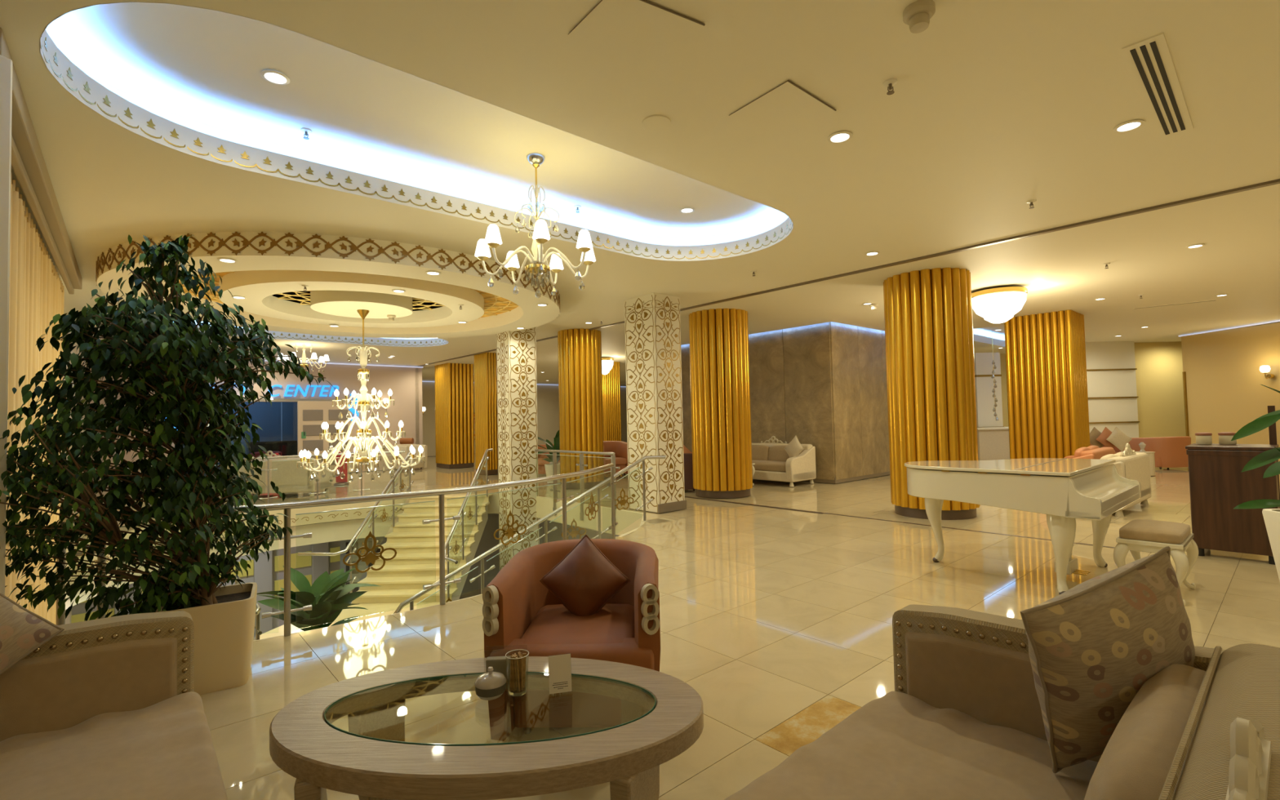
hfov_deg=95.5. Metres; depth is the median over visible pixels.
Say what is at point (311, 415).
shelf
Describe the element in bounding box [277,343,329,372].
chandelier
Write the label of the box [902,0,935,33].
smoke detector
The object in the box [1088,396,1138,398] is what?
trim
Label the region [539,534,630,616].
throw cushion
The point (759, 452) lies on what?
cushion
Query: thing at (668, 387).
flower
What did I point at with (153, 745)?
seat cushion
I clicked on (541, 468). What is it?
armchair
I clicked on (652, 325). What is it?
column
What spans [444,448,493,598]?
glass balustrade
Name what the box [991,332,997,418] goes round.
strand
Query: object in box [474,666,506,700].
sugar bowl
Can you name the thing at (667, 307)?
flower
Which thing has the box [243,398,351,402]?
trim
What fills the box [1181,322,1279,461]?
wall
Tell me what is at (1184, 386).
trim
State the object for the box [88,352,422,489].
wall
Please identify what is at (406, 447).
armchair
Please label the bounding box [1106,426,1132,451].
throw cushion
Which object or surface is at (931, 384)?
column
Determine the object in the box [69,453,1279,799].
floor
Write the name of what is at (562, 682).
print
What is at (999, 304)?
ceiling lamp
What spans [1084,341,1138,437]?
wall
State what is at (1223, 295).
recessed light
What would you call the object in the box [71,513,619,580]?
ceiling
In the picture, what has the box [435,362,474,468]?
column
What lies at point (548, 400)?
wall
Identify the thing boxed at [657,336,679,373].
flower
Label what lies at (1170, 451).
armchair
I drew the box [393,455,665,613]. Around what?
glass balustrade
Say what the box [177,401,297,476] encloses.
window
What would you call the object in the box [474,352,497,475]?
column
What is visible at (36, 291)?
curtain
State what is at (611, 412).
column
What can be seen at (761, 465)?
seat cushion
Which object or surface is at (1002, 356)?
wall
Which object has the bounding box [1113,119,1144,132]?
recessed light
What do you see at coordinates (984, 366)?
wall panel
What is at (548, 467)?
potted plant
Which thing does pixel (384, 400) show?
wall sconce
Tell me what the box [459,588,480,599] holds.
floor
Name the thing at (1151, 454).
table lamp
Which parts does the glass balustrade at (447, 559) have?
post, post, post, post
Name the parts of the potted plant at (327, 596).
stem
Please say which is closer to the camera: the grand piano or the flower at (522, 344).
the grand piano
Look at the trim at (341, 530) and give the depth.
11.80 m
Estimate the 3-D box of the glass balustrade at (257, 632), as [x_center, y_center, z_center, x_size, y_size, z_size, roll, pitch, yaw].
[-4.801,2.814,6.976,0.922,0.956,2.418,-1,-2,-16]
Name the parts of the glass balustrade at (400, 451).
handrail, post, post, post, post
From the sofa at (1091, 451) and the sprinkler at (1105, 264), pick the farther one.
the sofa at (1091, 451)
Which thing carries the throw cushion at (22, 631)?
on the sofa at (108, 708)
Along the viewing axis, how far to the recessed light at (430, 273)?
6.91 m
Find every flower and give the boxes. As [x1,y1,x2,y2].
[497,331,507,351]
[497,354,507,384]
[497,387,508,417]
[497,421,509,451]
[498,454,509,482]
[499,488,510,519]
[499,521,507,552]
[500,555,506,568]
[511,328,533,351]
[511,354,534,384]
[511,387,534,417]
[512,420,535,451]
[512,453,536,479]
[513,488,536,518]
[514,521,537,549]
[626,297,651,334]
[627,337,652,374]
[628,377,653,414]
[629,417,654,454]
[630,462,655,495]
[656,296,678,333]
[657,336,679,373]
[657,376,680,413]
[658,417,681,453]
[660,457,682,494]
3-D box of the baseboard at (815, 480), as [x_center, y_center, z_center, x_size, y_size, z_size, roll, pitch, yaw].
[3.603,1.904,16.250,3.560,0.130,6.150,0,-3,-41]
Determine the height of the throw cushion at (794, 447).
0.589 m
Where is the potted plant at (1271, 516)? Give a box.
[1231,384,1279,581]
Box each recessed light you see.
[217,257,237,262]
[231,295,246,298]
[260,69,290,84]
[391,288,405,293]
[425,271,440,275]
[536,303,547,306]
[680,207,694,213]
[827,130,852,143]
[864,251,879,255]
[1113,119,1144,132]
[1186,244,1204,248]
[1215,293,1228,296]
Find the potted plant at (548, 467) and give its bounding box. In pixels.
[537,430,561,483]
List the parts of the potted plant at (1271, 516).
planter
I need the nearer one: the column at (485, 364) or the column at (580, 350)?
the column at (580, 350)
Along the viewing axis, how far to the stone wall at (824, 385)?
13.60 m
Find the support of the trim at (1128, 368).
attached to the wall at (1115, 354)
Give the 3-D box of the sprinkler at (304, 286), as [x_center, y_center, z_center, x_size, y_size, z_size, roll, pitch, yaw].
[-4.319,-1.439,7.505,0.084,0.070,0.084,-1,-2,0]
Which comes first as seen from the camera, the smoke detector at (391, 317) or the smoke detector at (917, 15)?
the smoke detector at (917, 15)
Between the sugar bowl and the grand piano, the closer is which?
the sugar bowl
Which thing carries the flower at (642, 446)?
on the column at (652, 325)
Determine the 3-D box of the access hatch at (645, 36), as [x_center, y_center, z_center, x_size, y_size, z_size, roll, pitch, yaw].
[-0.041,-1.938,3.113,0.629,0.010,0.544,0,-2,-30]
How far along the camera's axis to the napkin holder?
2.26 m
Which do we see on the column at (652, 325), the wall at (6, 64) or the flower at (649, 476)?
the flower at (649, 476)
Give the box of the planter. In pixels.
[155,582,257,694]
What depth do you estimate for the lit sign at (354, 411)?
18.86 m
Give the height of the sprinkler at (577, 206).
0.070 m
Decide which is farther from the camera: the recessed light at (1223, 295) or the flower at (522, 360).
the flower at (522, 360)
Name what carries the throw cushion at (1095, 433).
on the sofa at (1117, 450)
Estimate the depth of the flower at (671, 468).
9.52 m
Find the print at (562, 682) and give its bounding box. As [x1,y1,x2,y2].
[552,681,567,688]
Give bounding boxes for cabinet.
[1185,405,1279,564]
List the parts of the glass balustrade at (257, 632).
handrail, glass pane, post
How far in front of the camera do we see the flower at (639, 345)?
9.67 m
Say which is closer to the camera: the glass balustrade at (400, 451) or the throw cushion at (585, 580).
the throw cushion at (585, 580)
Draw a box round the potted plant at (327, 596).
[257,565,379,631]
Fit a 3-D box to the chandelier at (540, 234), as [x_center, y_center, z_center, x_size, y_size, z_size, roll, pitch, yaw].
[-0.929,-1.592,5.380,1.097,1.316,1.121,0,-2,-27]
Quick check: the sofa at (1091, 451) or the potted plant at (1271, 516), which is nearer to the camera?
the potted plant at (1271, 516)
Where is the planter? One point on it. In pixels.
(224, 620)
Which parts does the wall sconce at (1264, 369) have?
lamp shade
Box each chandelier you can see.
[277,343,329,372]
[297,309,425,482]
[474,152,595,297]
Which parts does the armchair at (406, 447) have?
seat, seat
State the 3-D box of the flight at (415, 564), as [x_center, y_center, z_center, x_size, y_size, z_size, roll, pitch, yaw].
[-3.968,2.860,11.008,1.700,1.800,2.739,-1,-2,0]
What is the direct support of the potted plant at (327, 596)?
on the floor at (375, 610)
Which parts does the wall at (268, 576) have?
yellow pane, yellow pane, yellow pane, yellow pane, yellow pane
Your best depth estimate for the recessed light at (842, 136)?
4.28 m
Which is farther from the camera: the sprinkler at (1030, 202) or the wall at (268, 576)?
the wall at (268, 576)
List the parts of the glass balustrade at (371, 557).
post, post, post, glass pane, handrail, post, post, post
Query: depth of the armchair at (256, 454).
17.70 m
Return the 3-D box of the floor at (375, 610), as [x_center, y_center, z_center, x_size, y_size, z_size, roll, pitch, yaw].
[-4.025,3.391,7.435,2.998,0.200,4.476,-1,-2,0]
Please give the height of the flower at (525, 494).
0.615 m
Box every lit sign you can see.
[213,382,338,396]
[348,393,359,421]
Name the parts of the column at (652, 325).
skirting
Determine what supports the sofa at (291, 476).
on the floor at (780, 620)
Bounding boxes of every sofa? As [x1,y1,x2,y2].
[0,610,227,799]
[223,450,332,499]
[724,604,1279,799]
[751,435,816,486]
[1064,445,1115,459]
[1089,443,1125,453]
[1100,443,1151,516]
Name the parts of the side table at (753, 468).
leg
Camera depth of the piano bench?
4.62 m
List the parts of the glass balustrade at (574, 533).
post, post, post, post, post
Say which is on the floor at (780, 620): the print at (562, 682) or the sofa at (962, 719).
the sofa at (962, 719)
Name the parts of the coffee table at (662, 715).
leg, leg, leg, leg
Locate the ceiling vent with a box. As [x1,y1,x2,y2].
[1121,32,1193,137]
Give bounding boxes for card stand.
[547,653,573,696]
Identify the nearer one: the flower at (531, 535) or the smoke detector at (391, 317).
the smoke detector at (391, 317)
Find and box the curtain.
[4,172,64,624]
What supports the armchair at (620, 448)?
on the floor at (780, 620)
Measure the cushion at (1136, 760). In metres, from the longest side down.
0.958 x 0.439 x 0.218 m
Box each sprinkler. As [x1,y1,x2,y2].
[300,127,311,139]
[301,284,308,291]
[573,204,581,213]
[882,78,897,95]
[1026,199,1036,208]
[1102,262,1110,268]
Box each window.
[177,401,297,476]
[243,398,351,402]
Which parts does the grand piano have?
leg, lid, leg, leg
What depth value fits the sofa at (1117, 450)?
14.19 m
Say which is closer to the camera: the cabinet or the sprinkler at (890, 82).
the sprinkler at (890, 82)
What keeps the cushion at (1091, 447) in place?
on the sofa at (1091, 451)
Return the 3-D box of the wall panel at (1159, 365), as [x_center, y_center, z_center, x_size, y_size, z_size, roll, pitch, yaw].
[16.278,-0.026,18.059,2.450,3.550,0.120,-1,-2,0]
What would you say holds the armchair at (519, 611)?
on the floor at (780, 620)
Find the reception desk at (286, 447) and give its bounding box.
[247,440,297,457]
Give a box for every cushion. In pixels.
[0,592,64,674]
[0,691,227,799]
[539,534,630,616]
[683,444,692,453]
[724,690,1098,799]
[751,444,769,460]
[751,459,786,471]
[768,445,803,462]
[784,435,804,457]
[1020,546,1195,773]
[1073,447,1090,457]
[1084,663,1205,799]
[1087,445,1099,449]
[1089,426,1103,448]
[1096,426,1115,448]
[1100,453,1118,459]
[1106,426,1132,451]
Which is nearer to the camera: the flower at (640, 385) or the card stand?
the card stand
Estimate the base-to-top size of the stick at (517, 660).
0.122 m
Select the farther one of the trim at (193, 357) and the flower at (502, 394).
the trim at (193, 357)
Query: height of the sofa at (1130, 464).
0.988 m
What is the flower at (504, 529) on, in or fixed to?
on the column at (516, 351)
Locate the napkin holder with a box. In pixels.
[485,655,527,679]
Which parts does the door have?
pane, pane, pane, pane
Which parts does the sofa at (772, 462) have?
backrest, arm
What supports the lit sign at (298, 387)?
attached to the wall at (402, 381)
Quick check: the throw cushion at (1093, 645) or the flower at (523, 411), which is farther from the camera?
the flower at (523, 411)
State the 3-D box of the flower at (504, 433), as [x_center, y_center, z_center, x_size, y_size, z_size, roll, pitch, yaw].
[-2.713,0.725,11.579,0.004,0.615,0.443,0,-3,-41]
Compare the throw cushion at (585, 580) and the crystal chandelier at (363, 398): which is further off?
the crystal chandelier at (363, 398)
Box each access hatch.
[568,0,705,79]
[728,80,835,151]
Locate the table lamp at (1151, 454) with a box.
[1135,442,1155,475]
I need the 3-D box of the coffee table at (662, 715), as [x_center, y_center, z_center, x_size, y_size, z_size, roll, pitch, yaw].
[-0.523,1.332,2.065,1.504,0.501,0.840,-1,-2,1]
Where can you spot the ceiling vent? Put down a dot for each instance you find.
(1149, 60)
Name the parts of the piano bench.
leg, leg, seat, leg, leg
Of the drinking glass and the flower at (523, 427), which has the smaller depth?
the drinking glass
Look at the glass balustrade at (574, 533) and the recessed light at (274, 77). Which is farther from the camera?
the glass balustrade at (574, 533)
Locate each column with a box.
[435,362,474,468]
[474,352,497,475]
[496,327,539,570]
[557,328,604,488]
[602,361,621,440]
[624,293,686,513]
[688,308,752,497]
[883,267,980,519]
[1004,309,1089,458]
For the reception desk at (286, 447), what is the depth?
18.52 m
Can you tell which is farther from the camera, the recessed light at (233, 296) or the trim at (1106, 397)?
the trim at (1106, 397)
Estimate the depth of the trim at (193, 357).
19.18 m
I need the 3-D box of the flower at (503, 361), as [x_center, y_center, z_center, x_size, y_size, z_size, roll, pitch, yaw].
[-2.742,-0.604,11.624,0.004,0.615,0.443,0,-3,-41]
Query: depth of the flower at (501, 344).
11.64 m
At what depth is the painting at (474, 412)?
28.57 m
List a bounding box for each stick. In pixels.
[509,655,513,690]
[511,655,515,691]
[514,655,518,690]
[515,657,519,691]
[519,656,522,689]
[522,653,525,687]
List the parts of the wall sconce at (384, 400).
lamp shade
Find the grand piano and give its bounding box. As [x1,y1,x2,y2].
[904,457,1141,595]
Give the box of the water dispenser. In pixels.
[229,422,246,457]
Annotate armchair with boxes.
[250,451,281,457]
[394,444,427,471]
[482,538,660,741]
[537,444,559,474]
[603,440,627,476]
[683,451,694,491]
[1128,435,1191,469]
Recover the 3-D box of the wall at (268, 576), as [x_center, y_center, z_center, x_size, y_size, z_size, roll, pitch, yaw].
[-7.554,3.952,13.920,11.000,2.770,0.250,0,-3,-41]
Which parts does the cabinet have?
rail, post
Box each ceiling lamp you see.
[601,357,613,374]
[971,286,1027,323]
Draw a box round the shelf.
[297,400,352,473]
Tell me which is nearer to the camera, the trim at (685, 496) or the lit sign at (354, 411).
the trim at (685, 496)
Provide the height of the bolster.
0.200 m
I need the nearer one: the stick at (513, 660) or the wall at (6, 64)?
the stick at (513, 660)
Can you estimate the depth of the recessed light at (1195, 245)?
7.38 m
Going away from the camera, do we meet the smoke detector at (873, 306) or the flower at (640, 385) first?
the flower at (640, 385)
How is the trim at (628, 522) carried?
attached to the wall at (68, 620)
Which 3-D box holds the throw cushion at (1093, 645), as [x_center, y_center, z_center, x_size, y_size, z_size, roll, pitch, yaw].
[1.371,0.754,1.694,0.647,0.647,0.269,-1,-2,-8]
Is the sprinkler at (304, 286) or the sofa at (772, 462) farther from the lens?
the sofa at (772, 462)
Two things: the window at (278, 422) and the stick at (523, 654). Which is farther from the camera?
the window at (278, 422)
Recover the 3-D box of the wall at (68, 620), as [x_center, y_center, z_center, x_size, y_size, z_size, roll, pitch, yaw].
[-8.963,1.872,8.880,0.120,6.850,16.700,0,-3,-41]
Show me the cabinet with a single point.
(1218, 484)
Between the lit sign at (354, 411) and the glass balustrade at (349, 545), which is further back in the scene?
the lit sign at (354, 411)
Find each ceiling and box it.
[0,0,1279,385]
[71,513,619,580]
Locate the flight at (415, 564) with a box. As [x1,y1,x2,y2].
[351,493,492,604]
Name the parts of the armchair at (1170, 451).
seat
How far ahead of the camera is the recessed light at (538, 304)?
8.94 m
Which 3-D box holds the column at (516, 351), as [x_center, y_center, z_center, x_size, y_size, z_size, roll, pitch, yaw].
[-2.456,1.775,11.746,0.623,6.750,0.523,0,-3,-41]
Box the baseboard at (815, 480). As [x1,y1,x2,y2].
[802,471,889,484]
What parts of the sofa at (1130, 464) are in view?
arm, leg, backrest, leg, arm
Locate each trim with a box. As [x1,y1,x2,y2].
[0,27,82,289]
[11,135,74,294]
[49,493,646,640]
[65,516,398,609]
[192,356,422,368]
[417,178,1279,366]
[422,381,626,386]
[684,496,1115,547]
[1086,368,1137,370]
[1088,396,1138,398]
[1088,421,1139,423]
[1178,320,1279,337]
[1182,371,1189,436]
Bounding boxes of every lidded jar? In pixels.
[1195,432,1212,444]
[1217,431,1236,444]
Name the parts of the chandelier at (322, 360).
lamp shade, arm, lamp shade, arm, lamp shade, lamp shade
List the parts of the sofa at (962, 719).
arm panel, arm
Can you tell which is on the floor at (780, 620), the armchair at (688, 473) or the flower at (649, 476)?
the armchair at (688, 473)
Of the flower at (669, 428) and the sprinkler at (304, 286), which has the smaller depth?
the sprinkler at (304, 286)
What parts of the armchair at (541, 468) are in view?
seat, seat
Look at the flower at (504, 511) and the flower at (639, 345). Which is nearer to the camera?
the flower at (639, 345)
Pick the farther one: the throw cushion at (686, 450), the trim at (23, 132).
the throw cushion at (686, 450)
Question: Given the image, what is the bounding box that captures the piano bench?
[1113,519,1198,605]
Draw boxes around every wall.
[0,54,13,595]
[61,306,88,623]
[71,513,499,633]
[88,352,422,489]
[415,365,419,444]
[422,380,626,456]
[538,518,618,543]
[680,321,889,479]
[1000,353,1008,426]
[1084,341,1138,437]
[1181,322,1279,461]
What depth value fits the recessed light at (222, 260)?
6.20 m
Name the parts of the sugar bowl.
lid, knob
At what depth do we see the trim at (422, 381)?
31.24 m
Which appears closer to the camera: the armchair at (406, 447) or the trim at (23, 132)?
the trim at (23, 132)
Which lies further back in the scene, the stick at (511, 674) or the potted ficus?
the potted ficus
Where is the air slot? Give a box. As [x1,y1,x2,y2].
[1133,299,1217,309]
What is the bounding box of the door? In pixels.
[340,536,386,603]
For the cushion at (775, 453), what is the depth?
13.29 m
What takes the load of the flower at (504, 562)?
on the column at (516, 351)
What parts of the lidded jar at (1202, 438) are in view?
lid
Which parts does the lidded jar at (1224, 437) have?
lid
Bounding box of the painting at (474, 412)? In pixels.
[474,412,475,439]
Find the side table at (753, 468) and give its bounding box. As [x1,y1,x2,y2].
[751,462,755,485]
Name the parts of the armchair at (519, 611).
leg, seat, seat, seat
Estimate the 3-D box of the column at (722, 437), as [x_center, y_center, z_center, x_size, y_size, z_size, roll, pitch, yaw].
[1.582,0.074,11.423,1.158,3.550,1.158,-1,-2,-9]
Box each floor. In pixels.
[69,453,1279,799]
[259,601,448,639]
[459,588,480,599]
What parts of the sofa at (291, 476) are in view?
backrest, arm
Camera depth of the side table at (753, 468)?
12.79 m
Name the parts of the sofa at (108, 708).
arm panel, arm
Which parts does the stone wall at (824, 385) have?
stone panel, stone panel, stone panel, stone panel, stone panel, stone panel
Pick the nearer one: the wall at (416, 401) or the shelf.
the shelf
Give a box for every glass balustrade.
[31,462,617,636]
[119,450,408,530]
[235,575,262,640]
[297,450,413,592]
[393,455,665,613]
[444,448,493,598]
[534,448,620,526]
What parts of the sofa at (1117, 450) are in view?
arm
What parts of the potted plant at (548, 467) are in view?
planter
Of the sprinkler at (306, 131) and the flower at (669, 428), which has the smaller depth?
the sprinkler at (306, 131)
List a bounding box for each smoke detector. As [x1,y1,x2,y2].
[386,314,395,320]
[869,303,878,309]
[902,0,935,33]
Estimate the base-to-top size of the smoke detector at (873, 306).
0.100 m
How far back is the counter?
16.66 m
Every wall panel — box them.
[973,352,1004,427]
[1133,341,1186,437]
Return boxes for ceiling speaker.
[641,115,671,130]
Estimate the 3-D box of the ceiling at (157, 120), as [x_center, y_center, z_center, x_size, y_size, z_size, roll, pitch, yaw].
[2.963,-1.695,15.063,38.000,0.670,38.000,-1,-2,0]
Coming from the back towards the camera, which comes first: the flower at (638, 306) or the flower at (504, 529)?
the flower at (504, 529)
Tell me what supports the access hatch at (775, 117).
attached to the ceiling at (157, 120)
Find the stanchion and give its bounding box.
[333,451,349,484]
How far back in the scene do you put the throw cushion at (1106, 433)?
13.85 m
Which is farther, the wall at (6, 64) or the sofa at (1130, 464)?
the sofa at (1130, 464)
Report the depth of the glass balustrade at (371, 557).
4.66 m
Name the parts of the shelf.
pane, pane, pane, pane, pane, pane, pane, pane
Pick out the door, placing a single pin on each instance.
(362, 566)
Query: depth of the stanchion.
15.05 m
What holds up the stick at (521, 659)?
in the drinking glass
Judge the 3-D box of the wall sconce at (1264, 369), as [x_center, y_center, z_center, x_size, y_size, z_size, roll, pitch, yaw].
[15.258,-0.676,14.160,0.283,0.329,0.190,-1,-2,-6]
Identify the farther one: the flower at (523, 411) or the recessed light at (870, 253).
the flower at (523, 411)
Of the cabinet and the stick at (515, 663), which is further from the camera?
the cabinet
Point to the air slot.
(1215, 300)
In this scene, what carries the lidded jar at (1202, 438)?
on the cabinet
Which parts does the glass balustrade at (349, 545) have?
post, post, post, post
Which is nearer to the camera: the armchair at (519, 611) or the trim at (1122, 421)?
the armchair at (519, 611)
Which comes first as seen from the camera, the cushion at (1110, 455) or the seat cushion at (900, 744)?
the seat cushion at (900, 744)
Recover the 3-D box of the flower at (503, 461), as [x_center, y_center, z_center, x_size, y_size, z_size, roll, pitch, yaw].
[-2.698,1.389,11.556,0.004,0.615,0.443,0,-3,-41]
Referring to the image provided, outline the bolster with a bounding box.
[400,437,413,444]
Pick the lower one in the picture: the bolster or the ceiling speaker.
the bolster
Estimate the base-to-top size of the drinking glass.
0.143 m
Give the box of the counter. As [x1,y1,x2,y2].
[977,426,1009,460]
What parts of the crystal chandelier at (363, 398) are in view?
candle bulb, candle bulb, candle bulb, candle bulb, candle bulb, glass arm, glass arm, glass arm, glass arm, candle bulb, candle bulb, glass arm, glass arm, glass arm, candle bulb, glass arm, glass arm, candle bulb, glass arm, glass arm, glass arm, glass arm, glass arm, glass arm, candle bulb, rod, glass arm, glass arm, glass arm, glass arm, glass arm, candle bulb, candle bulb, glass arm, glass arm, candle bulb, glass arm, glass arm, glass arm, candle bulb, candle bulb, glass arm, glass arm, glass arm, candle bulb, glass arm, candle bulb, candle bulb, candle bulb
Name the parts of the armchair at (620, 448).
seat, seat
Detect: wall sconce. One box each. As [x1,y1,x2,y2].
[382,398,388,406]
[1259,365,1275,378]
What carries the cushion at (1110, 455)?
on the sofa at (1130, 464)
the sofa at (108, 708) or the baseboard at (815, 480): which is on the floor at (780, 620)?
the sofa at (108, 708)
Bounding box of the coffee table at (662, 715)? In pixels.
[269,656,703,799]
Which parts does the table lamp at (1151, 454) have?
glass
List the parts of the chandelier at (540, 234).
lamp shade, lamp shade, arm, lamp shade, arm, arm, stem, lamp shade, arm, lamp shade, arm, lamp shade, arm, arm, lamp shade, lamp shade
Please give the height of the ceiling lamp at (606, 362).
0.560 m
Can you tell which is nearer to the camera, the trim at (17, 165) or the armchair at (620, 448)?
the trim at (17, 165)
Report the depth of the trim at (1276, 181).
6.94 m
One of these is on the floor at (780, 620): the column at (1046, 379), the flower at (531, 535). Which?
the column at (1046, 379)
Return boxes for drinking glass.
[505,648,528,696]
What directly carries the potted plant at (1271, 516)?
on the floor at (780, 620)
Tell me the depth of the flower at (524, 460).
11.56 m
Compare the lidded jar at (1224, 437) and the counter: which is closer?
the lidded jar at (1224, 437)
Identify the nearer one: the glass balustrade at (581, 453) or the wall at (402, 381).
the glass balustrade at (581, 453)
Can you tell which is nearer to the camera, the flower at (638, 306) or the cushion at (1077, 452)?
the flower at (638, 306)
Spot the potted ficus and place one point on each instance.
(224, 617)
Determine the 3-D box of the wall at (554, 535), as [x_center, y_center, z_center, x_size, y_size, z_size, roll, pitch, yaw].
[-0.440,3.755,12.714,0.120,2.770,10.000,0,-3,-41]
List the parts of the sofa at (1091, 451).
arm, arm, backrest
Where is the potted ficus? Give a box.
[0,235,333,694]
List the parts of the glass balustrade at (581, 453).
post, handrail, post, post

